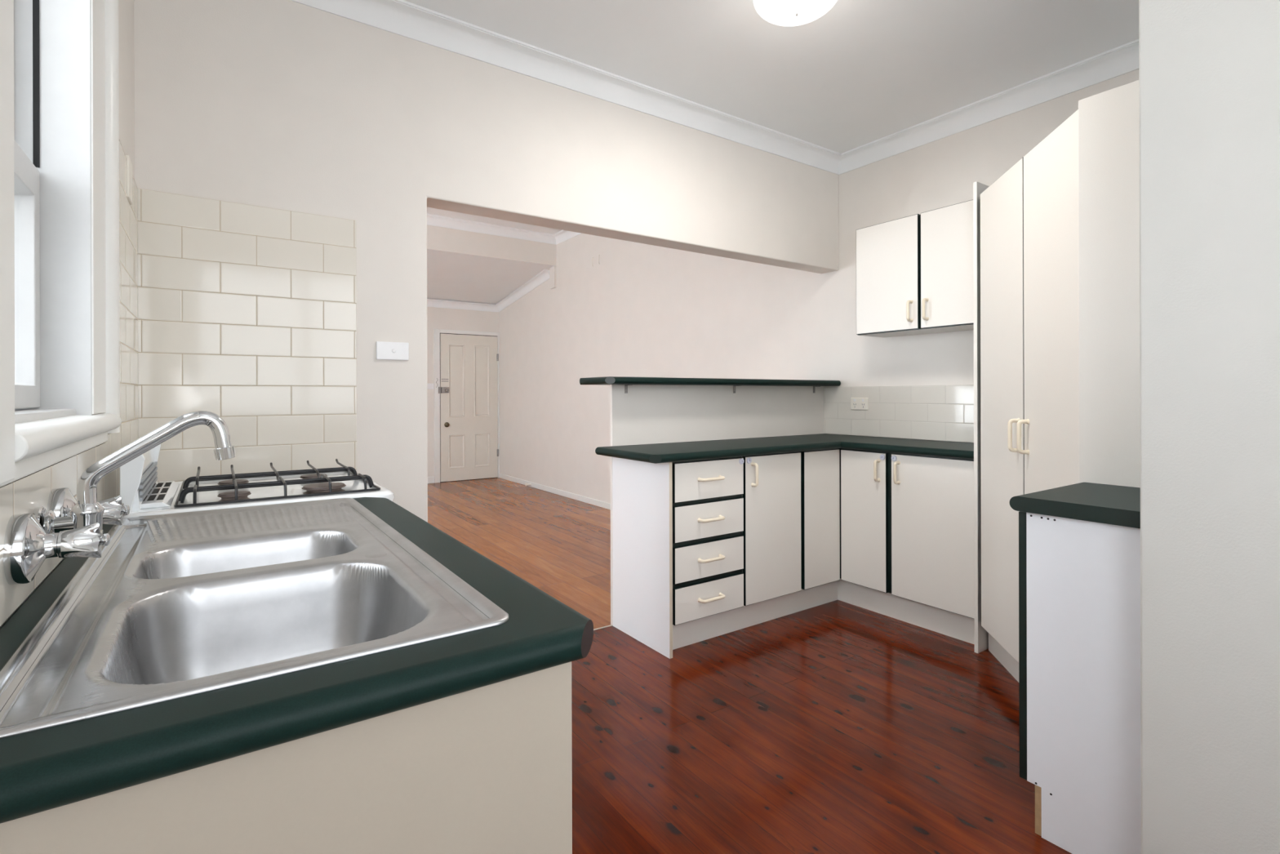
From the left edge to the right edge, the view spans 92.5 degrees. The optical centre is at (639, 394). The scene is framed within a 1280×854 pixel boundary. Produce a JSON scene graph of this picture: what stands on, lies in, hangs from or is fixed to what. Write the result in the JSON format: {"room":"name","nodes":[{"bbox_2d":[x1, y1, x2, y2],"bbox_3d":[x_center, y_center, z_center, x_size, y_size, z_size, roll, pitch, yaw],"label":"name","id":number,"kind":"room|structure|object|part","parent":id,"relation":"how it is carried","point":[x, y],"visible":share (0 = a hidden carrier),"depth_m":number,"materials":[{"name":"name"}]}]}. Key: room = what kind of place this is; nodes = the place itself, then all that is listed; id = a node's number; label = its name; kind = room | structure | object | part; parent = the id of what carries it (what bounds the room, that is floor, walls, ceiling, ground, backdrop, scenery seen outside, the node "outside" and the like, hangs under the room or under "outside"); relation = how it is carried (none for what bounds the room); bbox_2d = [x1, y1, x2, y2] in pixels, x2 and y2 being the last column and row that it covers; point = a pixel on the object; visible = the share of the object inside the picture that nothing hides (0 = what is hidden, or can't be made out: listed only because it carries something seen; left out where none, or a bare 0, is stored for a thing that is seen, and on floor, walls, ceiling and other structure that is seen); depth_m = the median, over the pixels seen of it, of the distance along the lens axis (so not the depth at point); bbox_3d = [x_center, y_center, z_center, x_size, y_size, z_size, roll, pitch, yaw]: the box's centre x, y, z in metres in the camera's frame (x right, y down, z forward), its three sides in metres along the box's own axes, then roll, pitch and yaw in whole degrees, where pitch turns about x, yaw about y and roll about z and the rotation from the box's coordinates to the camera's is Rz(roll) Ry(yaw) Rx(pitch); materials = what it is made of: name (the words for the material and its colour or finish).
{"room":"kitchen","nodes":[
{"label":"kitchen","id":0,"kind":"room"},
{"bbox_2d":[0,0,134,628],"bbox_3d":[-0.637,-0.164,0.330,0.260,2.650,3.700,0,0,-35],"label":"wall","id":1,"kind":"structure","parent":0,"point":[126,7],"depth_m":1.76,"materials":[{"name":"paint"}]},
{"bbox_2d":[3,512,110,584],"bbox_3d":[-0.708,0.184,0.752,0.088,0.083,0.083,0,0,-35],"label":"tap","id":2,"kind":"object","parent":1,"relation":"attached to","point":[27,544],"visible":1,"depth_m":0.73,"materials":[{"name":"silver metal"}]},
{"bbox_3d":[-0.694,0.184,0.762,0.035,0.048,0.048,0,0,-35],"label":"handle","id":3,"kind":"part","parent":2,"relation":"part of","materials":[{"name":"silver metal"}]},
{"bbox_2d":[0,0,121,487],"bbox_3d":[-1.042,-0.577,0.905,0.334,1.362,1.065,0,0,-35],"label":"window","id":4,"kind":"structure","parent":1,"relation":"in","point":[60,340],"depth_m":1.19,"materials":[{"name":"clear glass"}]},
{"bbox_3d":[-0.659,-0.582,0.612,0.020,1.354,0.147,0,0,-35],"label":"casing","id":5,"kind":"part","parent":4,"relation":"part of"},
{"bbox_3d":[-0.977,-0.195,0.885,0.003,0.354,0.612,0,0,-35],"label":"pane","id":6,"kind":"part","parent":4,"relation":"part of","materials":[{"name":"clear glass"}]},
{"bbox_3d":[-0.973,-0.203,0.888,0.033,0.455,0.692,0,0,-35],"label":"sash","id":7,"kind":"part","parent":4,"relation":"part of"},
{"bbox_3d":[-0.966,0.058,0.999,0.104,0.040,0.839,0,0,-35],"label":"sill","id":8,"kind":"part","parent":4,"relation":"part of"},
{"bbox_3d":[-1.149,-0.609,1.295,0.009,1.298,0.168,0,0,-35],"label":"casing","id":9,"kind":"part","parent":4,"relation":"part of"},
{"bbox_3d":[-1.207,-0.585,1.398,0.026,1.345,0.066,0,0,-35],"label":"casing moulding","id":10,"kind":"part","parent":4,"relation":"part of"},
{"bbox_2d":[0,139,137,626],"bbox_3d":[-0.953,-0.195,1.018,0.008,0.908,2.191,0,0,-35],"label":"backsplash","id":11,"kind":"structure","parent":1,"relation":"attached to","point":[23,495],"depth_m":1.49,"materials":[{"name":"tile"}]},
{"bbox_2d":[46,487,129,525],"bbox_3d":[-0.832,0.180,0.930,0.088,0.083,0.083,0,0,-35],"label":"tap","id":12,"kind":"object","parent":1,"relation":"attached to","point":[61,500],"visible":0.57,"depth_m":0.92,"materials":[{"name":"silver metal"}]},
{"bbox_3d":[-0.818,0.180,0.940,0.035,0.049,0.049,0,0,-35],"label":"handle","id":13,"kind":"part","parent":12,"relation":"part of","materials":[{"name":"silver metal"}]},
{"bbox_2d":[125,155,132,204],"bbox_3d":[-1.435,-0.600,1.716,0.013,0.115,0.085,0,0,-35],"label":"cable cover","id":14,"kind":"object","parent":1,"relation":"attached to","point":[129,166],"visible":0.66,"depth_m":1.69,"materials":[{"name":"plastic"}]},
{"bbox_2d":[32,410,235,533],"bbox_3d":[-0.715,0.119,0.881,0.224,0.188,0.054,0,0,-35],"label":"spout","id":15,"kind":"object","parent":1,"relation":"attached to","point":[87,511],"visible":0.8,"depth_m":0.86,"materials":[{"name":"silver metal"}]},
{"bbox_3d":[-0.700,0.090,0.892,0.179,0.130,0.021,0,0,-35],"label":"spout","id":16,"kind":"part","parent":15,"relation":"part of","materials":[{"name":"silver metal"}]},
{"bbox_2d":[426,306,498,476],"bbox_3d":[-4.159,-0.330,7.143,5.230,3.000,0.120,0,0,-35],"label":"wall","id":17,"kind":"structure","parent":0,"point":[446,318],"depth_m":8.11,"materials":[{"name":"paint"}]},
{"bbox_2d":[427,476,434,483],"bbox_3d":[-4.426,1.128,6.873,4.178,0.085,0.015,0,0,-35],"label":"baseboard","id":18,"kind":"structure","parent":17,"relation":"attached to","point":[430,479],"depth_m":8.03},
{"bbox_2d":[434,328,499,483],"bbox_3d":[-2.326,0.150,8.300,0.899,2.030,0.071,0,0,-35],"label":"door","id":19,"kind":"structure","parent":17,"relation":"in","point":[467,362],"depth_m":8.30,"materials":[{"name":"paint"}]},
{"bbox_3d":[-2.556,0.404,8.128,0.068,0.068,0.053,0,0,-35],"label":"knob","id":20,"kind":"part","parent":19,"relation":"part of","materials":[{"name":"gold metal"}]},
{"bbox_2d":[426,269,549,311],"bbox_3d":[-3.608,-1.308,6.478,5.080,0.322,1.605,0,0,-35],"label":"trim","id":21,"kind":"structure","parent":17,"relation":"attached to","point":[544,275],"depth_m":8.12,"materials":[{"name":"paint"}]},
{"bbox_2d":[133,0,838,522],"bbox_3d":[-0.303,-0.340,2.898,3.740,3.000,0.137,0,0,-35],"label":"wall","id":22,"kind":"structure","parent":0,"point":[282,104],"depth_m":2.38,"materials":[{"name":"paint"}]},
{"bbox_2d":[137,188,356,481],"bbox_3d":[-1.321,-0.142,2.102,0.640,1.010,0.008,0,0,-35],"label":"backsplash","id":23,"kind":"structure","parent":22,"relation":"attached to","point":[247,313],"depth_m":2.08,"materials":[{"name":"tile"}]},
{"bbox_2d":[376,341,408,359],"bbox_3d":[-0.951,-0.167,2.357,0.119,0.069,0.012,0,0,-35],"label":"light switch","id":24,"kind":"object","parent":22,"relation":"attached to","point":[384,350],"visible":1,"depth_m":2.35,"materials":[{"name":"white plastic"}]},
{"bbox_2d":[426,213,581,244],"bbox_3d":[-1.978,-1.789,4.130,5.080,0.094,3.793,0,0,-35],"label":"trim","id":25,"kind":"structure","parent":22,"relation":"attached to","point":[561,236],"depth_m":6.70,"materials":[{"name":"paint"}]},
{"bbox_2d":[593,624,612,630],"bbox_3d":[-0.518,1.184,2.812,0.958,0.052,0.010,0,0,-35],"label":"trim","id":26,"kind":"structure","parent":22,"relation":"attached to","point":[610,624],"depth_m":3.04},
{"bbox_2d":[426,225,556,304],"bbox_3d":[-3.563,-1.536,6.412,5.080,0.591,1.765,0,0,-35],"label":"ceiling","id":27,"kind":"structure","parent":0,"point":[464,266],"depth_m":6.99,"materials":[{"name":"paint"}]},
{"bbox_2d":[426,207,561,234],"bbox_3d":[-1.999,-1.866,4.115,5.330,0.060,3.793,0,0,-35],"label":"ceiling","id":28,"kind":"structure","parent":0,"point":[429,211],"depth_m":6.48,"materials":[{"name":"paint"}]},
{"bbox_2d":[609,384,824,625],"bbox_3d":[0.529,0.553,3.544,1.638,1.208,0.018,0,0,-35],"label":"wall","id":29,"kind":"structure","parent":0,"point":[648,414],"depth_m":3.43,"materials":[{"name":"paint"}]},
{"bbox_2d":[579,376,840,393],"bbox_3d":[0.472,-0.047,3.523,1.730,0.080,0.320,0,0,-35],"label":"breakfast bar","id":30,"kind":"object","parent":29,"relation":"on","point":[607,380],"visible":0.98,"depth_m":3.25,"materials":[{"name":"laminate"}]},
{"bbox_2d":[427,477,1071,853],"bbox_3d":[-1.380,1.188,3.279,5.080,0.050,9.395,0,0,-35],"label":"floor","id":31,"kind":"structure","parent":0,"point":[837,726],"depth_m":2.13,"materials":[{"name":"brown wood"}]},
{"bbox_2d":[0,661,572,853],"bbox_3d":[-0.585,0.730,0.981,0.542,0.861,1.057,0,0,-35],"label":"base cabinet","id":32,"kind":"object","parent":31,"relation":"on","point":[487,769],"visible":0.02,"depth_m":0.57,"materials":[{"name":"beige laminate"}]},
{"bbox_2d":[0,497,593,823],"bbox_3d":[-0.576,0.280,0.980,0.564,0.038,1.089,0,0,-35],"label":"countertop","id":33,"kind":"structure","parent":32,"relation":"on","point":[42,770],"depth_m":0.54,"materials":[{"name":"green laminate"}]},
{"bbox_2d":[0,497,508,738],"bbox_3d":[-0.614,0.335,0.987,0.446,0.160,1.010,0,0,-35],"label":"sink","id":34,"kind":"object","parent":33,"relation":"in","point":[185,603],"visible":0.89,"depth_m":0.86,"materials":[{"name":"silver metal"}]},
{"bbox_2d":[120,435,394,518],"bbox_3d":[-1.025,0.637,1.693,0.580,1.050,0.587,0,0,-35],"label":"cooktop","id":35,"kind":"object","parent":33,"relation":"on","point":[140,489],"visible":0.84,"depth_m":1.56,"materials":[{"name":"white metal"}]},
{"bbox_3d":[-1.004,0.254,1.517,0.069,0.015,0.069,0,0,-35],"label":"burner","id":36,"kind":"part","parent":35,"relation":"part of","materials":[{"name":"metal"}]},
{"bbox_3d":[-0.984,0.254,1.847,0.073,0.015,0.073,0,0,-35],"label":"burner","id":37,"kind":"part","parent":35,"relation":"part of","materials":[{"name":"metal"}]},
{"bbox_3d":[-0.848,0.254,1.644,0.106,0.015,0.106,0,0,-35],"label":"burner","id":38,"kind":"part","parent":35,"relation":"part of","materials":[{"name":"metal"}]},
{"bbox_2d":[612,456,743,658],"bbox_3d":[0.195,0.728,2.998,0.467,0.861,0.493,0,0,-35],"label":"base cabinet","id":39,"kind":"object","parent":31,"relation":"on","point":[677,527],"visible":1,"depth_m":2.83,"materials":[{"name":"white laminate"}]},
{"bbox_3d":[0.003,0.729,2.881,0.017,0.861,0.467,0,0,-35],"label":"panel","id":40,"kind":"part","parent":39,"relation":"part of","materials":[{"name":"white laminate"}]},
{"bbox_3d":[0.324,0.945,2.844,0.423,0.161,0.016,0,0,-35],"label":"drawer","id":41,"kind":"part","parent":39,"relation":"part of","materials":[{"name":"white laminate"}]},
{"bbox_3d":[0.324,0.763,2.844,0.423,0.161,0.016,0,0,-35],"label":"drawer","id":42,"kind":"part","parent":39,"relation":"part of","materials":[{"name":"white laminate"}]},
{"bbox_3d":[0.323,0.580,2.844,0.423,0.162,0.016,0,0,-35],"label":"drawer","id":43,"kind":"part","parent":39,"relation":"part of","materials":[{"name":"white laminate"}]},
{"bbox_3d":[0.323,0.394,2.844,0.423,0.176,0.016,0,0,-35],"label":"drawer","id":44,"kind":"part","parent":39,"relation":"part of","materials":[{"name":"white laminate"}]},
{"bbox_3d":[0.334,0.388,2.818,0.148,0.020,0.038,0,0,-35],"label":"handle","id":45,"kind":"part","parent":39,"relation":"part of","materials":[{"name":"beige plastic"}]},
{"bbox_3d":[0.335,0.757,2.818,0.148,0.020,0.038,0,0,-35],"label":"handle","id":46,"kind":"part","parent":39,"relation":"part of","materials":[{"name":"beige plastic"}]},
{"bbox_3d":[0.334,0.574,2.818,0.148,0.020,0.038,0,0,-35],"label":"handle","id":47,"kind":"part","parent":39,"relation":"part of","materials":[{"name":"beige plastic"}]},
{"bbox_3d":[0.335,0.939,2.818,0.148,0.020,0.038,0,0,-35],"label":"handle","id":48,"kind":"part","parent":39,"relation":"part of","materials":[{"name":"beige plastic"}]},
{"bbox_2d":[742,451,801,605],"bbox_3d":[0.560,0.661,3.252,0.419,0.727,0.493,0,0,-35],"label":"base cabinet","id":49,"kind":"object","parent":31,"relation":"on","point":[771,533],"visible":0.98,"depth_m":3.07,"materials":[{"name":"white laminate"}]},
{"bbox_3d":[0.560,0.391,2.976,0.020,0.122,0.038,0,0,-35],"label":"handle","id":50,"kind":"part","parent":49,"relation":"part of","materials":[{"name":"beige plastic"}]},
{"bbox_2d":[672,578,974,649],"bbox_3d":[0.839,1.090,2.784,1.242,0.134,0.812,0,0,-35],"label":"kickboard","id":51,"kind":"object","parent":31,"relation":"on","point":[947,623],"visible":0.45,"depth_m":3.08,"materials":[{"name":"white laminate"}]},
{"bbox_2d":[800,448,891,593],"bbox_3d":[1.111,0.660,3.478,0.742,0.727,0.751,0,0,-35],"label":"base cabinet","id":52,"kind":"object","parent":31,"relation":"on","point":[846,493],"visible":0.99,"depth_m":3.26,"materials":[{"name":"white laminate"}]},
{"bbox_2d":[595,433,973,463],"bbox_3d":[0.832,0.276,3.014,1.730,0.038,1.198,0,0,-35],"label":"countertop","id":53,"kind":"structure","parent":52,"relation":"on","point":[655,453],"depth_m":3.05,"materials":[{"name":"green laminate"}]},
{"bbox_3d":[0.977,0.662,3.298,0.293,0.722,0.016,0,0,-35],"label":"panel","id":54,"kind":"part","parent":52,"relation":"part of","materials":[{"name":"white laminate"}]},
{"bbox_3d":[1.191,0.662,3.264,0.016,0.718,0.277,0,0,-35],"label":"door","id":55,"kind":"part","parent":52,"relation":"part of","materials":[{"name":"white laminate"}]},
{"bbox_3d":[1.224,0.394,3.168,0.038,0.120,0.020,0,0,-35],"label":"handle","id":56,"kind":"part","parent":52,"relation":"part of","materials":[{"name":"beige plastic"}]},
{"bbox_2d":[890,452,974,618],"bbox_3d":[1.562,0.657,3.063,0.473,0.725,0.444,0,0,-35],"label":"base cabinet","id":57,"kind":"object","parent":31,"relation":"on","point":[932,497],"visible":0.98,"depth_m":2.94,"materials":[{"name":"white laminate"}]},
{"bbox_3d":[1.288,0.394,3.076,0.038,0.120,0.020,0,0,-35],"label":"handle","id":58,"kind":"part","parent":57,"relation":"part of","materials":[{"name":"beige plastic"}]},
{"bbox_2d":[973,80,1140,681],"bbox_3d":[1.738,0.102,2.291,1.079,2.104,1.022,0,0,-35],"label":"pantry cabinet","id":59,"kind":"object","parent":31,"relation":"on","point":[1056,235],"visible":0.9,"depth_m":2.06,"materials":[{"name":"white laminate"}]},
{"bbox_3d":[1.697,0.103,2.874,0.481,2.104,0.016,0,0,-35],"label":"panel","id":60,"kind":"part","parent":59,"relation":"part of","materials":[{"name":"white laminate"}]},
{"bbox_3d":[1.475,0.069,2.494,0.016,1.908,0.431,0,0,10],"label":"door","id":61,"kind":"part","parent":59,"relation":"part of","materials":[{"name":"white laminate"}]},
{"bbox_3d":[1.417,0.155,2.324,0.038,0.132,0.020,0,0,10],"label":"handle","id":62,"kind":"part","parent":59,"relation":"part of","materials":[{"name":"beige plastic"}]},
{"bbox_3d":[1.403,0.155,2.245,0.038,0.132,0.020,0,0,10],"label":"handle","id":63,"kind":"part","parent":59,"relation":"part of","materials":[{"name":"beige plastic"}]},
{"bbox_3d":[1.401,0.069,2.084,0.016,1.908,0.392,0,0,10],"label":"door","id":64,"kind":"part","parent":59,"relation":"part of","materials":[{"name":"white laminate"}]},
{"bbox_3d":[1.479,-0.277,1.734,0.018,1.264,0.402,0,0,-35],"label":"panel","id":65,"kind":"part","parent":59,"relation":"part of","materials":[{"name":"white laminate"}]},
{"bbox_2d":[1018,511,1141,853],"bbox_3d":[1.360,0.732,1.506,0.410,0.846,0.617,0,0,-35],"label":"base cabinet","id":66,"kind":"object","parent":31,"relation":"on","point":[1079,580],"visible":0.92,"depth_m":1.52,"materials":[{"name":"laminate"}]},
{"bbox_3d":[1.190,0.670,1.753,0.408,0.712,0.019,0,0,-35],"label":"door","id":67,"kind":"part","parent":66,"relation":"part of","materials":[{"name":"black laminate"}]},
{"bbox_2d":[1009,482,1140,528],"bbox_3d":[1.356,0.289,1.506,0.444,0.039,0.640,0,0,-35],"label":"countertop","id":68,"kind":"structure","parent":66,"relation":"on","point":[1113,504],"depth_m":1.57,"materials":[{"name":"green laminate"}]},
{"bbox_2d":[404,0,1138,153],"bbox_3d":[0.858,-1.533,1.310,3.840,0.080,3.800,0,0,-35],"label":"ceiling","id":69,"kind":"structure","parent":0,"point":[861,73],"depth_m":2.62,"materials":[{"name":"paint"}]},
{"bbox_2d":[753,0,837,26],"bbox_3d":[0.583,-1.449,2.275,0.320,0.086,0.320,0,0,-35],"label":"ceiling light","id":70,"kind":"object","parent":69,"relation":"attached to","point":[788,13],"visible":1,"depth_m":2.27,"materials":[{"name":"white glass"}]},
{"bbox_2d":[498,69,1138,503],"bbox_3d":[0.752,-0.368,4.762,0.120,3.050,9.395,0,0,-35],"label":"wall","id":71,"kind":"structure","parent":0,"point":[646,310],"depth_m":4.93,"materials":[{"name":"paint"}]},
{"bbox_2d":[549,266,556,288],"bbox_3d":[-1.019,-1.369,7.177,0.028,0.249,0.120,0,0,-35],"label":"beam","id":72,"kind":"structure","parent":71,"relation":"attached to","point":[553,271],"depth_m":7.15,"materials":[{"name":"paint"}]},
{"bbox_2d":[498,473,610,509],"bbox_3d":[-0.435,1.129,6.358,0.015,0.062,5.375,0,0,-35],"label":"baseboard","id":73,"kind":"structure","parent":71,"relation":"attached to","point":[578,497],"depth_m":7.04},
{"bbox_2d":[850,397,868,409],"bbox_3d":[1.351,0.057,3.772,0.012,0.075,0.121,0,0,-35],"label":"power outlet","id":74,"kind":"object","parent":71,"relation":"attached to","point":[856,403],"visible":1,"depth_m":3.77,"materials":[{"name":"plastic"}]},
{"bbox_2d":[823,384,973,442],"bbox_3d":[1.545,0.102,3.510,0.008,0.304,1.198,0,0,-35],"label":"backsplash","id":75,"kind":"structure","parent":71,"relation":"attached to","point":[926,412],"depth_m":3.53,"materials":[{"name":"tile"}]},
{"bbox_2d":[856,200,973,337],"bbox_3d":[1.541,-0.637,3.242,0.316,0.599,0.758,0,0,-35],"label":"upper cabinet","id":76,"kind":"object","parent":71,"relation":"attached to","point":[914,273],"visible":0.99,"depth_m":3.19,"materials":[{"name":"white laminate"}]},
{"bbox_3d":[1.341,-0.639,3.334,0.016,0.595,0.373,0,0,-35],"label":"door","id":77,"kind":"part","parent":76,"relation":"part of","materials":[{"name":"white laminate"}]},
{"bbox_3d":[1.405,-0.436,3.195,0.038,0.118,0.020,0,0,-35],"label":"handle","id":78,"kind":"part","parent":76,"relation":"part of","materials":[{"name":"beige plastic"}]},
{"bbox_3d":[1.454,-0.436,3.125,0.038,0.118,0.020,0,0,-35],"label":"handle","id":79,"kind":"part","parent":76,"relation":"part of","materials":[{"name":"beige plastic"}]},
{"bbox_3d":[1.560,-0.640,3.019,0.016,0.595,0.365,0,0,-35],"label":"door","id":80,"kind":"part","parent":76,"relation":"part of","materials":[{"name":"white laminate"}]},
{"bbox_2d":[1138,0,1279,853],"bbox_3d":[1.587,-0.170,0.641,0.150,2.650,1.674,0,0,-35],"label":"wall","id":81,"kind":"structure","parent":0,"point":[1209,70],"depth_m":1.20,"materials":[{"name":"paint"}]},
{"bbox_2d":[289,0,1138,174],"bbox_3d":[0.895,-1.446,1.396,3.480,0.094,3.700,0,0,-35],"label":"trim","id":82,"kind":"structure","parent":81,"relation":"attached to","point":[402,18],"depth_m":2.88,"materials":[{"name":"paint"}]}
]}

